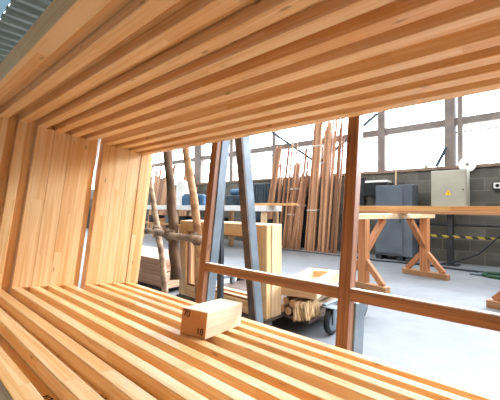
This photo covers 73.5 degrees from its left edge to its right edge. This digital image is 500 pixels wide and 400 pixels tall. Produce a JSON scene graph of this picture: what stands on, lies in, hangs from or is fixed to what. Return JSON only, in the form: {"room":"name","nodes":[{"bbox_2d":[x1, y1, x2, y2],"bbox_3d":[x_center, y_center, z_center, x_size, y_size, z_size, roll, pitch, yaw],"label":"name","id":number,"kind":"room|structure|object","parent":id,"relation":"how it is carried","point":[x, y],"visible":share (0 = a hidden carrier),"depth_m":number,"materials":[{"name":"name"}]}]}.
{"room":"carpentry workshop","nodes":[
{"label":"carpentry workshop","id":0,"kind":"room"},
{"bbox_2d":[0,0,14,22],"bbox_3d":[-1.630,-3.654,3.650,21.400,0.068,0.050,-1,-2,42],"label":"ceiling","id":1,"kind":"structure","parent":0,"point":[12,1],"depth_m":6.38,"materials":[{"name":"grey metal"}]},
{"bbox_2d":[0,0,52,62],"bbox_3d":[-6.244,-3.581,8.459,8.100,0.068,0.850,-1,-2,42],"label":"ceiling","id":2,"kind":"structure","parent":0,"point":[23,14],"depth_m":6.73,"materials":[{"name":"grey metal"}]},
{"bbox_2d":[86,189,93,227],"bbox_3d":[-10.565,0.211,9.528,0.200,1.600,13.500,-1,-2,42],"label":"wall","id":3,"kind":"structure","parent":0,"point":[92,190],"depth_m":13.77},
{"bbox_2d":[94,139,100,185],"bbox_3d":[-6.396,-1.636,14.147,0.180,2.400,0.250,-1,-2,42],"label":"trim","id":4,"kind":"structure","parent":3,"relation":"on","point":[99,140],"depth_m":14.05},
{"bbox_2d":[78,228,499,397],"bbox_3d":[-2.789,0.971,2.758,22.000,0.100,14.000,-1,-2,42],"label":"floor","id":5,"kind":"structure","parent":0,"point":[467,356],"depth_m":2.53,"materials":[{"name":"concrete"}]},
{"bbox_2d":[147,170,157,227],"bbox_3d":[-3.385,0.041,11.542,0.120,2.174,0.366,-1,-2,42],"label":"plank","id":6,"kind":"object","parent":5,"relation":"on","point":[156,171],"visible":0.44,"depth_m":11.58,"materials":[{"name":"brown wood"}]},
{"bbox_2d":[149,176,158,227],"bbox_3d":[-3.303,0.145,11.442,0.111,1.964,0.338,-1,-2,45],"label":"plank","id":7,"kind":"object","parent":5,"relation":"on","point":[157,176],"visible":0.42,"depth_m":11.50,"materials":[{"name":"brown wood"}]},
{"bbox_2d":[151,169,161,227],"bbox_3d":[-3.196,0.031,11.372,0.374,2.191,0.111,2,-2,-45],"label":"plank","id":8,"kind":"object","parent":5,"relation":"on","point":[160,171],"visible":0.5,"depth_m":11.43,"materials":[{"name":"wood"}]},
{"bbox_2d":[156,178,162,204],"bbox_3d":[-3.120,0.189,11.265,0.328,1.872,0.112,2,-2,-43],"label":"plank","id":9,"kind":"object","parent":5,"relation":"on","point":[160,184],"visible":0.42,"depth_m":11.31,"materials":[{"name":"brown wood"}]},
{"bbox_2d":[157,177,164,214],"bbox_3d":[-3.025,0.176,11.181,0.333,1.896,0.112,2,-2,-43],"label":"plank","id":10,"kind":"object","parent":5,"relation":"on","point":[161,191],"visible":0.42,"depth_m":11.22,"materials":[{"name":"brown wood"}]},
{"bbox_2d":[159,176,165,214],"bbox_3d":[-2.913,0.015,11.118,0.383,2.216,0.112,2,-2,-43],"label":"plank","id":11,"kind":"object","parent":5,"relation":"on","point":[164,185],"visible":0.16,"depth_m":11.13,"materials":[{"name":"brown wood"}]},
{"bbox_2d":[160,184,166,226],"bbox_3d":[-2.816,-0.008,11.035,0.391,2.261,0.112,2,-2,-42],"label":"plank","id":12,"kind":"object","parent":5,"relation":"on","point":[165,192],"visible":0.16,"depth_m":11.02,"materials":[{"name":"brown wood"}]},
{"bbox_2d":[161,194,166,229],"bbox_3d":[-2.742,0.162,10.926,0.342,1.917,0.112,2,-2,-40],"label":"plank","id":13,"kind":"object","parent":5,"relation":"on","point":[164,213],"visible":0.1,"depth_m":10.90,"materials":[{"name":"brown wood"}]},
{"bbox_2d":[152,286,178,291],"bbox_3d":[-0.812,0.934,3.638,0.100,0.055,0.520,-1,-2,42],"label":"bearer","id":14,"kind":"object","parent":5,"relation":"on","point":[153,287],"visible":0.22,"depth_m":3.47,"materials":[{"name":"wood"}]},
{"bbox_2d":[138,279,178,288],"bbox_3d":[-1.274,0.897,4.093,1.600,0.030,0.500,-1,-2,42],"label":"plank","id":15,"kind":"object","parent":14,"relation":"on","point":[176,284],"visible":0.02,"depth_m":3.48,"materials":[{"name":"brown wood"}]},
{"bbox_2d":[138,276,178,285],"bbox_3d":[-1.305,0.865,4.083,1.600,0.030,0.500,-1,-2,42],"label":"plank","id":16,"kind":"object","parent":15,"relation":"on","point":[139,277],"visible":0.02,"depth_m":3.49,"materials":[{"name":"brown wood"}]},
{"bbox_2d":[139,273,174,281],"bbox_3d":[-1.296,0.833,4.097,1.600,0.030,0.500,-1,-2,42],"label":"plank","id":17,"kind":"object","parent":16,"relation":"on","point":[141,275],"visible":0.02,"depth_m":3.51,"materials":[{"name":"brown wood"}]},
{"bbox_2d":[139,270,169,278],"bbox_3d":[-1.296,0.801,4.085,1.600,0.030,0.500,-1,-2,42],"label":"plank","id":18,"kind":"object","parent":17,"relation":"on","point":[140,271],"visible":0.02,"depth_m":3.52,"materials":[{"name":"brown wood"}]},
{"bbox_2d":[139,267,169,275],"bbox_3d":[-1.282,0.769,4.098,1.600,0.030,0.500,-1,-2,42],"label":"plank","id":19,"kind":"object","parent":18,"relation":"on","point":[140,268],"visible":0.02,"depth_m":3.53,"materials":[{"name":"brown wood"}]},
{"bbox_2d":[140,264,170,270],"bbox_3d":[-1.305,0.727,4.094,1.600,0.030,0.500,-1,-2,42],"label":"plank","id":20,"kind":"object","parent":19,"relation":"on","point":[141,265],"visible":0.02,"depth_m":3.51,"materials":[{"name":"brown wood"}]},
{"bbox_2d":[140,261,170,267],"bbox_3d":[-1.302,0.695,4.095,1.600,0.030,0.500,-1,-2,42],"label":"plank","id":21,"kind":"object","parent":20,"relation":"on","point":[141,262],"visible":0.02,"depth_m":3.51,"materials":[{"name":"brown wood"}]},
{"bbox_2d":[140,258,169,265],"bbox_3d":[-1.280,0.663,4.089,1.600,0.030,0.500,-1,-2,42],"label":"plank","id":22,"kind":"object","parent":21,"relation":"on","point":[144,260],"visible":0.02,"depth_m":3.52,"materials":[{"name":"brown wood"}]},
{"bbox_2d":[141,246,169,262],"bbox_3d":[-1.286,0.631,4.075,1.600,0.030,0.500,-1,-2,42],"label":"plank","id":23,"kind":"object","parent":22,"relation":"on","point":[149,253],"visible":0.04,"depth_m":3.74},
{"bbox_2d":[163,165,175,230],"bbox_3d":[-2.627,-0.022,10.866,0.398,2.284,0.112,2,-2,-41],"label":"plank","id":24,"kind":"object","parent":5,"relation":"on","point":[174,166],"visible":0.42,"depth_m":10.82,"materials":[{"name":"brown wood"}]},
{"bbox_2d":[144,148,201,301],"bbox_3d":[-0.780,0.021,3.103,0.187,1.864,1.386,2,-2,-35],"label":"trestle","id":25,"kind":"object","parent":5,"relation":"on","point":[171,234],"visible":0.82,"depth_m":2.87,"materials":[{"name":"brown wood"}]},
{"bbox_2d":[179,171,185,215],"bbox_3d":[-2.133,0.087,10.388,0.134,2.051,0.347,-1,-2,42],"label":"plank","id":26,"kind":"object","parent":5,"relation":"on","point":[184,178],"visible":0.1,"depth_m":10.45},
{"bbox_2d":[143,205,281,245],"bbox_3d":[-1.300,0.603,8.261,4.800,0.935,0.520,-1,-2,42],"label":"workbench","id":27,"kind":"object","parent":5,"relation":"on","point":[231,208],"visible":0.26,"depth_m":7.66,"materials":[{"name":"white wood"}]},
{"bbox_2d":[149,215,164,221],"bbox_3d":[-2.637,0.526,9.467,0.320,0.200,0.300,-1,-2,42],"label":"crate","id":28,"kind":"object","parent":27,"relation":"on","point":[150,216],"visible":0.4,"depth_m":9.40,"materials":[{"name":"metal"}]},
{"bbox_2d":[145,222,179,225],"bbox_3d":[-1.301,0.630,8.260,4.600,0.040,0.420,-1,-2,42],"label":"shelf","id":29,"kind":"object","parent":27,"relation":"attached to","point":[152,223],"depth_m":8.95,"materials":[{"name":"orange wood"}]},
{"bbox_2d":[176,181,188,204],"bbox_3d":[-1.716,-0.174,8.706,0.400,0.630,0.400,-1,-2,42],"label":"roll","id":30,"kind":"object","parent":27,"relation":"on","point":[181,186],"visible":0.5,"depth_m":8.53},
{"bbox_2d":[179,216,191,223],"bbox_3d":[-1.676,0.514,8.592,0.320,0.200,0.300,-1,-2,42],"label":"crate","id":31,"kind":"object","parent":27,"relation":"on","point":[180,217],"visible":0.34,"depth_m":8.46,"materials":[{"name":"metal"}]},
{"bbox_2d":[182,194,205,204],"bbox_3d":[-1.286,-0.007,8.210,0.840,0.280,0.365,-1,-2,42],"label":"machine","id":32,"kind":"object","parent":27,"relation":"on","point":[201,197],"visible":0.57,"depth_m":8.13,"materials":[{"name":"paint"}]},
{"bbox_2d":[226,189,239,204],"bbox_3d":[-0.266,-0.060,7.267,0.440,0.360,0.390,-1,-2,42],"label":"machine","id":33,"kind":"object","parent":27,"relation":"on","point":[233,199],"visible":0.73,"depth_m":7.18,"materials":[{"name":"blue metal"}]},
{"bbox_2d":[256,219,272,223],"bbox_3d":[0.247,0.489,6.842,0.320,0.200,0.300,-1,-2,42],"label":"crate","id":34,"kind":"object","parent":27,"relation":"on","point":[257,220],"visible":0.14,"depth_m":6.74,"materials":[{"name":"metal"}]},
{"bbox_2d":[254,203,297,205],"bbox_3d":[0.343,0.087,6.700,1.340,0.049,0.200,-1,-2,42],"label":"board","id":35,"kind":"object","parent":27,"relation":"on","point":[258,204],"visible":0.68,"depth_m":6.42,"materials":[{"name":"orange wood"}]},
{"bbox_2d":[176,275,367,334],"bbox_3d":[0.155,0.827,2.872,1.422,0.249,0.965,-1,-2,42],"label":"cart","id":36,"kind":"object","parent":5,"relation":"on","point":[328,310],"depth_m":2.33,"materials":[{"name":"grey paint"}]},
{"bbox_2d":[179,220,270,319],"bbox_3d":[-0.240,0.502,2.651,1.002,0.648,0.050,-1,-2,42],"label":"frame","id":37,"kind":"object","parent":36,"relation":"on","point":[186,288],"visible":0.7,"depth_m":2.49,"materials":[{"name":"beige wood"}]},
{"bbox_2d":[187,220,281,317],"bbox_3d":[-0.181,0.502,2.713,1.006,0.651,0.115,-1,-2,42],"label":"frame","id":38,"kind":"object","parent":36,"relation":"on","point":[276,229],"visible":0.37,"depth_m":2.39,"materials":[{"name":"brown wood"}]},
{"bbox_2d":[281,303,289,311],"bbox_3d":[0.437,0.803,2.679,0.063,0.065,0.625,-1,-2,42],"label":"log","id":39,"kind":"object","parent":36,"relation":"on","point":[283,306],"visible":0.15,"depth_m":2.44,"materials":[{"name":"brown wood"}]},
{"bbox_2d":[283,296,296,304],"bbox_3d":[0.470,0.744,2.664,0.062,0.061,0.624,-1,-2,42],"label":"log","id":40,"kind":"object","parent":39,"relation":"on","point":[286,300],"visible":0.2,"depth_m":2.44,"materials":[{"name":"brown wood"}]},
{"bbox_2d":[281,268,338,299],"bbox_3d":[0.493,0.648,2.652,0.270,0.100,0.640,0,-2,28],"label":"frame","id":41,"kind":"object","parent":40,"relation":"on","point":[320,275],"visible":0.6,"depth_m":2.65,"materials":[{"name":"brown wood"}]},
{"bbox_2d":[285,306,292,314],"bbox_3d":[0.482,0.803,2.624,0.061,0.060,0.625,-1,-2,42],"label":"log","id":42,"kind":"object","parent":36,"relation":"on","point":[288,310],"visible":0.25,"depth_m":2.39,"materials":[{"name":"brown wood"}]},
{"bbox_2d":[293,297,335,313],"bbox_3d":[0.536,0.803,2.589,0.060,0.063,0.624,-1,-2,42],"label":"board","id":43,"kind":"object","parent":36,"relation":"on","point":[321,302],"visible":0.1,"depth_m":2.61,"materials":[{"name":"brown wood"}]},
{"bbox_2d":[289,297,305,306],"bbox_3d":[0.511,0.744,2.613,0.057,0.060,0.624,-1,-2,42],"label":"log","id":44,"kind":"object","parent":43,"relation":"on","point":[297,299],"visible":0.23,"depth_m":2.39,"materials":[{"name":"brown wood"}]},
{"bbox_2d":[300,295,327,303],"bbox_3d":[0.569,0.743,2.588,0.049,0.051,0.624,-1,-2,42],"label":"log","id":45,"kind":"object","parent":43,"relation":"on","point":[322,297],"visible":0.23,"depth_m":2.50,"materials":[{"name":"brown wood"}]},
{"bbox_2d":[267,146,281,218],"bbox_3d":[0.517,-0.110,7.895,0.453,2.377,0.177,1,-2,-27],"label":"bundle","id":46,"kind":"object","parent":5,"relation":"on","point":[278,151],"visible":0.53,"depth_m":7.93,"materials":[{"name":"brown wood"}]},
{"bbox_2d":[271,160,279,218],"bbox_3d":[0.537,0.070,7.612,0.335,2.001,0.040,1,-2,-32],"label":"strip","id":47,"kind":"object","parent":5,"relation":"on","point":[278,160],"visible":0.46,"depth_m":7.64,"materials":[{"name":"brown wood"}]},
{"bbox_2d":[277,164,281,202],"bbox_3d":[0.635,0.118,7.511,0.050,1.901,0.324,0,-2,26],"label":"strip","id":48,"kind":"object","parent":5,"relation":"on","point":[280,167],"visible":0.42,"depth_m":7.58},
{"bbox_2d":[279,155,284,202],"bbox_3d":[0.660,0.019,7.511,0.336,2.100,0.027,2,-2,-40],"label":"strip","id":49,"kind":"object","parent":5,"relation":"on","point":[284,155],"visible":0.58,"depth_m":7.57,"materials":[{"name":"brown wood"}]},
{"bbox_2d":[280,147,289,223],"bbox_3d":[0.753,-0.071,7.495,0.365,2.280,0.048,2,-2,-41],"label":"strip","id":50,"kind":"object","parent":5,"relation":"on","point":[288,150],"visible":0.58,"depth_m":7.52,"materials":[{"name":"brown wood"}]},
{"bbox_2d":[282,137,293,247],"bbox_3d":[0.859,-0.189,7.524,0.034,2.520,0.392,-1,-2,42],"label":"strip","id":51,"kind":"object","parent":5,"relation":"on","point":[292,137],"visible":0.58,"depth_m":7.51,"materials":[{"name":"brown wood"}]},
{"bbox_2d":[284,162,301,247],"bbox_3d":[0.953,0.101,7.482,0.239,1.941,0.352,-1,-2,42],"label":"bundle","id":52,"kind":"object","parent":5,"relation":"on","point":[298,168],"visible":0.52,"depth_m":7.45,"materials":[{"name":"beige wood"}]},
{"bbox_2d":[289,143,297,248],"bbox_3d":[0.959,-0.107,7.365,0.027,2.350,0.372,0,-2,36],"label":"strip","id":53,"kind":"object","parent":5,"relation":"on","point":[297,143],"visible":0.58,"depth_m":7.35,"materials":[{"name":"brown wood"}]},
{"bbox_2d":[290,173,309,248],"bbox_3d":[1.091,0.209,7.322,0.308,1.721,0.308,-1,-2,42],"label":"bundle","id":54,"kind":"object","parent":5,"relation":"on","point":[294,232],"visible":0.42,"depth_m":7.30,"materials":[{"name":"beige wood"}]},
{"bbox_2d":[295,148,307,248],"bbox_3d":[1.095,-0.036,7.127,0.353,2.200,0.048,2,-2,-40],"label":"strip","id":55,"kind":"object","parent":5,"relation":"on","point":[306,149],"visible":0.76,"depth_m":7.11,"materials":[{"name":"brown wood"}]},
{"bbox_2d":[298,161,308,249],"bbox_3d":[1.136,0.113,7.104,0.307,1.900,0.037,2,-2,-41],"label":"strip","id":56,"kind":"object","parent":5,"relation":"on","point":[302,215],"visible":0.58,"depth_m":7.09,"materials":[{"name":"brown wood"}]},
{"bbox_2d":[282,248,339,255],"bbox_3d":[0.932,1.040,6.956,2.250,0.036,0.036,-1,-2,43],"label":"pipe","id":57,"kind":"object","parent":5,"relation":"on","point":[282,248],"visible":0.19,"depth_m":6.67,"materials":[{"name":"grey metal"}]},
{"bbox_2d":[304,123,323,250],"bbox_3d":[1.392,-0.351,7.188,0.266,2.840,0.491,-1,-2,42],"label":"bundle","id":58,"kind":"object","parent":5,"relation":"on","point":[313,199],"visible":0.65,"depth_m":7.13,"materials":[{"name":"beige wood"}]},
{"bbox_2d":[317,121,334,251],"bbox_3d":[1.602,-0.334,6.990,0.208,2.799,0.509,0,-2,34],"label":"bundle","id":59,"kind":"object","parent":5,"relation":"on","point":[326,137],"visible":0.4,"depth_m":6.96,"materials":[{"name":"brown wood"}]},
{"bbox_2d":[321,121,331,251],"bbox_3d":[1.557,-0.291,6.763,0.048,2.700,0.424,0,-2,36],"label":"strip","id":60,"kind":"object","parent":5,"relation":"on","point":[330,127],"visible":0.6,"depth_m":6.74,"materials":[{"name":"brown wood"}]},
{"bbox_2d":[326,131,334,248],"bbox_3d":[1.640,-0.190,6.762,0.025,2.500,0.391,-1,-2,39],"label":"strip","id":61,"kind":"object","parent":5,"relation":"on","point":[334,131],"visible":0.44,"depth_m":6.79,"materials":[{"name":"brown wood"}]},
{"bbox_2d":[326,120,337,252],"bbox_3d":[1.655,-0.316,6.728,0.035,2.750,0.426,-1,-2,41],"label":"strip","id":62,"kind":"object","parent":5,"relation":"on","point":[336,124],"visible":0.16,"depth_m":6.70,"materials":[{"name":"brown wood"}]},
{"bbox_2d":[330,128,339,252],"bbox_3d":[1.722,-0.215,6.742,0.025,2.550,0.397,-1,-2,44],"label":"strip","id":63,"kind":"object","parent":5,"relation":"on","point":[339,128],"visible":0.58,"depth_m":6.72,"materials":[{"name":"brown wood"}]},
{"bbox_2d":[331,119,342,252],"bbox_3d":[1.760,-0.365,6.741,0.035,2.850,0.440,-1,-2,44],"label":"strip","id":64,"kind":"object","parent":5,"relation":"on","point":[334,218],"visible":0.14,"depth_m":6.68,"materials":[{"name":"brown wood"}]},
{"bbox_2d":[333,124,342,252],"bbox_3d":[1.761,-0.251,6.666,0.026,2.620,0.409,-1,-2,38],"label":"strip","id":65,"kind":"object","parent":5,"relation":"on","point":[341,124],"visible":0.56,"depth_m":6.67,"materials":[{"name":"brown wood"}]},
{"bbox_2d":[335,138,344,253],"bbox_3d":[1.764,-0.093,6.578,0.035,2.300,0.361,-1,-2,41],"label":"strip","id":66,"kind":"object","parent":5,"relation":"on","point":[343,139],"visible":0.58,"depth_m":6.57,"materials":[{"name":"brown wood"}]},
{"bbox_2d":[196,115,499,354],"bbox_3d":[0.223,0.079,0.954,1.800,1.654,1.496,-1,-2,42],"label":"support frame","id":67,"kind":"object","parent":5,"relation":"on","point":[352,300],"visible":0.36,"depth_m":1.26,"materials":[{"name":"grey paint"}]},
{"bbox_2d":[0,0,499,399],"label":"wooden planks","id":68,"kind":"object","parent":67,"relation":"on","point":[258,15],"depth_m":1.00,"materials":[{"name":"brown wood"}]},
{"bbox_2d":[180,298,241,339],"bbox_3d":[-0.132,0.422,1.210,0.104,0.114,0.253,0,-2,27],"label":"wood block","id":69,"kind":"object","parent":68,"relation":"on","point":[205,320],"visible":1,"depth_m":1.13,"materials":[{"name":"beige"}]},
{"bbox_2d":[394,161,396,256],"bbox_3d":[2.701,0.169,6.211,0.077,1.781,0.020,1,-2,-32],"label":"stick","id":70,"kind":"object","parent":5,"relation":"on","point":[396,161],"visible":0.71,"depth_m":6.23,"materials":[{"name":"brown wood"}]},
{"bbox_2d":[376,184,417,261],"bbox_3d":[2.594,0.396,5.931,0.620,1.310,0.390,-1,-2,42],"label":"cabinet","id":71,"kind":"object","parent":5,"relation":"on","point":[396,238],"visible":0.84,"depth_m":5.77,"materials":[{"name":"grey metal"}]},
{"bbox_2d":[318,251,484,272],"bbox_3d":[3.139,1.019,4.893,5.106,0.032,0.244,-1,-2,44],"label":"cable","id":72,"kind":"object","parent":5,"relation":"on","point":[466,270],"visible":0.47,"depth_m":5.03,"materials":[{"name":"black plastic"}]},
{"bbox_2d":[355,214,449,293],"bbox_3d":[1.798,0.583,4.095,1.590,0.830,0.600,2,-2,-34],"label":"sawhorse","id":73,"kind":"object","parent":5,"relation":"on","point":[366,240],"visible":0.79,"depth_m":3.90,"materials":[{"name":"brown wood"}]},
{"bbox_2d":[359,210,499,214],"bbox_3d":[2.420,0.143,3.589,2.800,0.033,0.220,-1,-2,42],"label":"board","id":74,"kind":"object","parent":73,"relation":"on","point":[360,211],"visible":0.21,"depth_m":3.77,"materials":[{"name":"brown wood"}]},
{"bbox_2d":[359,206,499,211],"bbox_3d":[2.436,0.096,3.555,2.830,0.059,0.170,-1,-2,42],"label":"board","id":75,"kind":"object","parent":74,"relation":"on","point":[373,208],"visible":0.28,"depth_m":3.76,"materials":[{"name":"orange wood"}]},
{"bbox_2d":[431,169,469,266],"bbox_3d":[3.204,0.285,5.354,0.500,1.515,0.268,-1,-2,42],"label":"cabinet","id":76,"kind":"object","parent":5,"relation":"on","point":[448,187],"visible":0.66,"depth_m":5.29,"materials":[{"name":"beige metal"}]},
{"bbox_2d":[403,235,499,265],"bbox_3d":[3.221,0.668,4.976,1.729,0.734,0.075,0,-2,32],"label":"cable","id":77,"kind":"object","parent":5,"relation":"on","point":[496,238],"visible":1,"depth_m":4.94,"materials":[{"name":"black plastic"}]},
{"bbox_2d":[469,271,499,279],"bbox_3d":[3.562,0.998,4.192,1.346,0.052,0.620,-1,-2,42],"label":"garden hose","id":78,"kind":"object","parent":5,"relation":"on","point":[489,274],"visible":0.98,"depth_m":4.50,"materials":[{"name":"green rubber"}]},
{"bbox_2d":[486,291,499,309],"bbox_3d":[2.878,0.571,3.180,1.590,0.830,0.600,2,-2,-34],"label":"sawhorse","id":79,"kind":"object","parent":5,"relation":"on","point":[494,303],"visible":1,"depth_m":2.99,"materials":[{"name":"brown wood"}]},
{"bbox_2d":[145,166,499,266],"bbox_3d":[1.823,0.285,7.239,21.200,1.580,0.200,-1,-2,42],"label":"wall","id":80,"kind":"structure","parent":0,"point":[482,193],"depth_m":5.71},
{"bbox_2d":[194,145,204,182],"bbox_3d":[-1.567,-1.695,10.421,0.330,2.370,0.160,-1,-2,42],"label":"trim","id":81,"kind":"structure","parent":80,"relation":"attached to","point":[199,167],"depth_m":10.32,"materials":[{"name":"white"}]},
{"bbox_2d":[229,139,236,180],"bbox_3d":[-0.473,-1.709,9.424,0.120,2.370,0.160,-1,-2,42],"label":"trim","id":82,"kind":"structure","parent":80,"relation":"attached to","point":[232,159],"depth_m":9.35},
{"bbox_2d":[253,183,279,223],"bbox_3d":[0.402,0.087,8.270,0.795,1.000,0.140,-1,-2,42],"label":"radiator","id":83,"kind":"object","parent":80,"relation":"attached to","point":[261,191],"visible":0.32,"depth_m":8.29,"materials":[{"name":"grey metal"}]},
{"bbox_2d":[272,131,278,177],"bbox_3d":[0.644,-1.723,8.408,0.100,2.370,0.160,-1,-2,42],"label":"trim","id":84,"kind":"structure","parent":80,"relation":"attached to","point":[275,140],"depth_m":8.35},
{"bbox_2d":[271,132,310,159],"bbox_3d":[1.010,-1.249,7.815,1.276,0.897,0.050,-1,-2,42],"label":"brace","id":85,"kind":"object","parent":80,"relation":"attached to","point":[274,133],"visible":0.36,"depth_m":7.87,"materials":[{"name":"grey metal"}]},
{"bbox_2d":[286,192,308,247],"bbox_3d":[1.085,0.454,7.689,0.600,1.250,0.080,-1,-2,42],"label":"board","id":86,"kind":"object","parent":80,"relation":"attached to","point":[307,196],"visible":0.22,"depth_m":7.51,"materials":[{"name":"black wood"}]},
{"bbox_2d":[320,122,326,174],"bbox_3d":[1.635,-1.736,7.506,0.100,2.370,0.160,-1,-2,42],"label":"trim","id":87,"kind":"structure","parent":80,"relation":"attached to","point":[325,123],"depth_m":7.42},
{"bbox_2d":[175,162,499,185],"bbox_3d":[1.828,-0.529,7.256,21.200,0.050,0.250,-1,-2,42],"label":"trim","id":88,"kind":"structure","parent":80,"relation":"on","point":[485,164],"depth_m":6.15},
{"bbox_2d":[310,113,377,170],"bbox_3d":[1.914,-1.160,6.988,1.525,1.057,0.050,-1,-2,42],"label":"brace","id":89,"kind":"object","parent":80,"relation":"attached to","point":[370,119],"visible":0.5,"depth_m":6.61,"materials":[{"name":"grey metal"}]},
{"bbox_2d":[357,178,365,252],"bbox_3d":[2.133,0.316,6.740,0.370,1.500,0.080,-1,-2,42],"label":"board","id":90,"kind":"object","parent":80,"relation":"attached to","point":[362,197],"visible":0.18,"depth_m":6.62,"materials":[{"name":"wood"}]},
{"bbox_2d":[364,180,392,196],"bbox_3d":[2.427,-0.216,6.320,0.440,0.290,0.330,-1,-2,42],"label":"wall box","id":91,"kind":"object","parent":80,"relation":"attached to","point":[369,186],"visible":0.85,"depth_m":6.23,"materials":[{"name":"black plastic"}]},
{"bbox_2d":[378,110,387,170],"bbox_3d":[2.622,-1.748,6.607,0.140,2.370,0.160,-1,-2,42],"label":"trim","id":92,"kind":"structure","parent":80,"relation":"attached to","point":[382,116],"depth_m":6.54,"materials":[{"name":"grey metal"}]},
{"bbox_2d":[435,147,447,166],"bbox_3d":[3.275,-0.738,5.721,0.192,0.339,0.050,0,-2,35],"label":"brace","id":93,"kind":"object","parent":80,"relation":"attached to","point":[445,148],"visible":1,"depth_m":5.70,"materials":[{"name":"grey metal"}]},
{"bbox_2d":[444,98,456,165],"bbox_3d":[3.477,-1.759,5.801,0.150,2.370,0.200,-1,-2,42],"label":"trim","id":94,"kind":"structure","parent":80,"relation":"attached to","point":[450,105],"depth_m":5.71,"materials":[{"name":"grey metal"}]},
{"bbox_2d":[417,222,499,227],"bbox_3d":[4.033,0.380,4.615,3.200,0.058,0.044,-1,-2,42],"label":"pipe","id":95,"kind":"object","parent":80,"relation":"attached to","point":[434,224],"visible":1,"depth_m":5.18,"materials":[{"name":"metal"}]},
{"bbox_2d":[457,96,464,162],"bbox_3d":[3.600,-1.760,5.710,0.075,2.370,0.170,-1,-2,42],"label":"trim","id":96,"kind":"structure","parent":80,"relation":"attached to","point":[460,100],"depth_m":5.64,"materials":[{"name":"grey metal"}]},
{"bbox_2d":[430,234,499,239],"bbox_3d":[3.943,0.570,4.625,2.950,0.035,0.004,-1,-2,42],"label":"tape","id":97,"kind":"object","parent":80,"relation":"attached to","point":[432,235],"visible":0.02,"depth_m":5.18,"materials":[{"name":"yellow plastic"}]},
{"bbox_2d":[458,156,476,170],"bbox_3d":[3.561,-0.584,5.483,0.265,0.265,0.008,-1,-2,42],"label":"saw blade","id":98,"kind":"object","parent":80,"relation":"attached to","point":[469,163],"visible":0.81,"depth_m":5.48,"materials":[{"name":"white metal"}]},
{"bbox_2d":[492,182,499,189],"bbox_3d":[3.846,-0.218,5.224,0.089,0.112,0.060,-1,-2,42],"label":"wall socket","id":99,"kind":"object","parent":80,"relation":"attached to","point":[495,185],"visible":1,"depth_m":5.21,"materials":[{"name":"plastic"}]},
{"bbox_3d":[5.206,-1.490,-4.915,0.200,4.600,13.700,-1,-2,42],"label":"wall","id":100,"kind":"structure","parent":0,"visible":0},
{"bbox_2d":[152,111,499,166],"bbox_3d":[1.845,-1.319,7.286,21.200,0.120,0.100,-1,-2,42],"label":"trim","id":101,"kind":"structure","parent":100,"relation":"attached to","point":[493,116],"depth_m":6.33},
{"bbox_2d":[153,126,499,170],"bbox_3d":[1.894,-1.149,7.337,21.200,0.025,0.012,-1,-2,42],"label":"trim","id":102,"kind":"structure","parent":100,"relation":"attached to","point":[497,126],"depth_m":6.37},
{"bbox_3d":[-3.952,-3.739,1.100,21.400,0.068,5.350,-1,-2,42],"label":"ceiling","id":103,"kind":"structure","parent":0,"visible":0},
{"bbox_2d":[0,0,11,17],"bbox_3d":[-6.927,-3.598,7.931,7.800,0.008,0.750,-1,-2,42],"label":"window","id":104,"kind":"structure","parent":103,"relation":"attached to","point":[4,4],"depth_m":6.21,"materials":[{"name":"blue glass"}]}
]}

